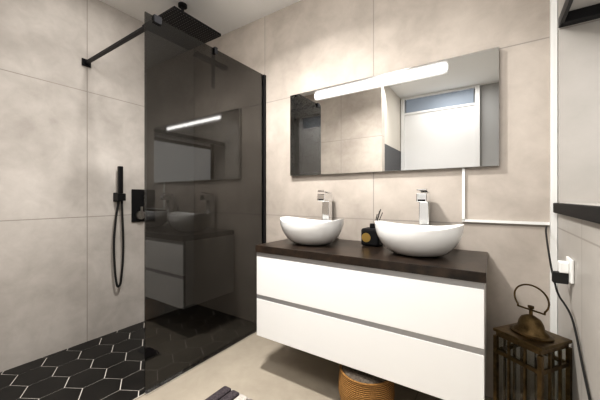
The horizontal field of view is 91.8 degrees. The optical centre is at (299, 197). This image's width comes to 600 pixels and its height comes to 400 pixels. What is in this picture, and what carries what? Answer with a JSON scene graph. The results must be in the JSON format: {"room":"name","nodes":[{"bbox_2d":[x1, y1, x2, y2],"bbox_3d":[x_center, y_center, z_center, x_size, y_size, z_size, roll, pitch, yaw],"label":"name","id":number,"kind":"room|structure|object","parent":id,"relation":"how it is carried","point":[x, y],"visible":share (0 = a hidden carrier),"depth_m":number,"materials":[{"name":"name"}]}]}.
{"room":"bathroom","nodes":[
{"label":"bathroom","id":0,"kind":"room"},
{"bbox_2d":[0,0,143,371],"bbox_3d":[-1.611,-0.210,2.077,0.120,2.500,1.910,0,0,33],"label":"wall","id":1,"kind":"structure","parent":0,"point":[71,133],"depth_m":1.99,"materials":[{"name":"tile"}]},
{"bbox_2d":[113,166,125,287],"bbox_3d":[-1.395,0.226,2.230,0.068,0.928,0.085,0,0,33],"label":"shower","id":2,"kind":"object","parent":1,"relation":"attached to","point":[119,196],"visible":0.98,"depth_m":2.22,"materials":[{"name":"black metal"}]},
{"bbox_2d":[131,189,143,221],"bbox_3d":[-1.286,0.068,2.411,0.050,0.265,0.195,0,0,33],"label":"shower mixer","id":3,"kind":"object","parent":1,"relation":"attached to","point":[137,205],"visible":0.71,"depth_m":2.36,"materials":[{"name":"black metal"}]},
{"bbox_2d":[100,0,300,35],"bbox_3d":[-0.546,-1.510,0.890,3.204,0.100,2.960,0,0,33],"label":"ceiling","id":4,"kind":"structure","parent":0,"point":[222,17],"depth_m":2.26,"materials":[{"name":"white paint"}]},
{"bbox_2d":[142,2,220,42],"bbox_3d":[-0.889,-1.354,2.200,0.400,0.209,0.400,0,0,33],"label":"shower head","id":5,"kind":"object","parent":4,"relation":"attached to","point":[180,19],"visible":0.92,"depth_m":2.12},
{"bbox_2d":[135,333,492,399],"bbox_3d":[-0.546,1.090,0.890,3.204,0.100,2.960,0,0,33],"label":"floor","id":6,"kind":"structure","parent":0,"point":[255,366],"depth_m":1.68,"materials":[{"name":"tile"}]},
{"bbox_2d":[0,321,143,399],"bbox_3d":[-1.154,1.037,1.848,0.894,0.007,1.790,0,0,33],"label":"shower floor","id":7,"kind":"structure","parent":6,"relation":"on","point":[110,366],"depth_m":1.71,"materials":[{"name":"black tile"}]},
{"bbox_2d":[82,12,265,395],"bbox_3d":[-0.918,0.027,2.179,0.920,2.027,0.973,0,0,33],"label":"screen","id":8,"kind":"object","parent":6,"relation":"on","point":[204,169],"visible":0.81,"depth_m":1.80,"materials":[{"name":"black glass"}]},
{"bbox_2d":[205,386,251,399],"bbox_3d":[-0.384,1.029,1.071,0.615,0.022,0.840,0,0,33],"label":"rug","id":9,"kind":"object","parent":6,"relation":"on","point":[225,393],"visible":0.96,"depth_m":1.49,"materials":[{"name":"grey fabric"}]},
{"bbox_2d":[338,364,394,399],"bbox_3d":[0.331,0.944,1.462,0.276,0.192,0.276,0,0,33],"label":"basket","id":10,"kind":"object","parent":6,"relation":"on","point":[354,384],"visible":0.6,"depth_m":1.36,"materials":[{"name":"wicker"}]},
{"bbox_2d":[493,284,571,399],"bbox_3d":[0.915,0.693,1.152,0.180,0.695,0.180,0,0,-20],"label":"lantern","id":11,"kind":"object","parent":6,"relation":"on","point":[526,332],"visible":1,"depth_m":1.12,"materials":[{"name":"brown metal"}]},
{"bbox_2d":[205,0,549,399],"bbox_3d":[0.236,-0.210,2.076,3.204,2.500,0.120,0,0,33],"label":"wall","id":12,"kind":"structure","parent":0,"point":[301,46],"depth_m":1.65,"materials":[{"name":"tile"}]},
{"bbox_2d":[255,239,487,399],"bbox_3d":[0.355,0.552,1.621,1.157,0.536,0.504,0,0,33],"label":"bathroom vanity","id":13,"kind":"object","parent":12,"relation":"attached to","point":[414,323],"visible":0.94,"depth_m":1.33,"materials":[{"name":"white paint"}]},
{"bbox_2d":[280,216,343,245],"bbox_3d":[0.069,0.204,1.791,0.416,0.158,0.320,0,0,33],"label":"sink","id":14,"kind":"object","parent":13,"relation":"in","point":[303,231],"visible":1,"depth_m":1.66,"materials":[{"name":"white ceramic"}]},
{"bbox_2d":[318,190,331,219],"bbox_3d":[0.169,0.119,1.942,0.060,0.329,0.118,0,0,33],"label":"tap","id":15,"kind":"object","parent":13,"relation":"on","point":[325,198],"visible":0.65,"depth_m":1.94,"materials":[{"name":"silver metal"}]},
{"bbox_2d":[361,209,382,246],"bbox_3d":[0.432,0.176,1.719,0.115,0.216,0.109,0,0,33],"label":"diffuser","id":16,"kind":"object","parent":13,"relation":"on","point":[369,236],"visible":0.79,"depth_m":1.68,"materials":[{"name":"black glass"}]},
{"bbox_2d":[375,220,463,257],"bbox_3d":[0.583,0.204,1.452,0.416,0.158,0.320,0,0,33],"label":"sink","id":17,"kind":"object","parent":13,"relation":"in","point":[423,241],"visible":1,"depth_m":1.33,"materials":[{"name":"white ceramic"}]},
{"bbox_2d":[416,189,430,224],"bbox_3d":[0.682,0.119,1.603,0.060,0.329,0.118,0,0,33],"label":"tap","id":18,"kind":"object","parent":13,"relation":"on","point":[423,197],"visible":0.65,"depth_m":1.60,"materials":[{"name":"silver metal"}]},
{"bbox_2d":[290,47,498,175],"bbox_3d":[0.472,-0.460,1.829,1.290,0.600,0.028,0,0,33],"label":"led mirror","id":19,"kind":"object","parent":12,"relation":"attached to","point":[442,114],"visible":0.98,"depth_m":1.72,"materials":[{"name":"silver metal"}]},
{"bbox_2d":[462,0,556,399],"bbox_3d":[1.035,-0.209,1.460,0.387,2.498,0.024,0,0,33],"label":"duct","id":20,"kind":"object","parent":12,"relation":"attached to","point":[552,223],"visible":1,"depth_m":1.35,"materials":[{"name":"white plastic"}]},
{"bbox_2d":[557,0,599,399],"bbox_3d":[0.625,-0.210,0.119,0.400,2.500,2.720,0,0,33],"label":"wall","id":21,"kind":"structure","parent":0,"point":[578,117],"depth_m":1.25,"materials":[{"name":"tile"}]},
{"bbox_2d":[545,226,590,399],"bbox_3d":[0.790,0.589,0.788,0.058,0.907,1.392,0,0,33],"label":"electrical outlet","id":22,"kind":"object","parent":21,"relation":"attached to","point":[564,274],"visible":1,"depth_m":1.10,"materials":[{"name":"white plastic"}]},
{"bbox_2d":[553,0,599,223],"bbox_3d":[0.959,-0.370,0.740,0.315,0.880,1.225,0,0,33],"label":"shelf","id":23,"kind":"object","parent":21,"relation":"in","point":[567,17],"depth_m":1.21,"materials":[{"name":"black metal"}]}
]}

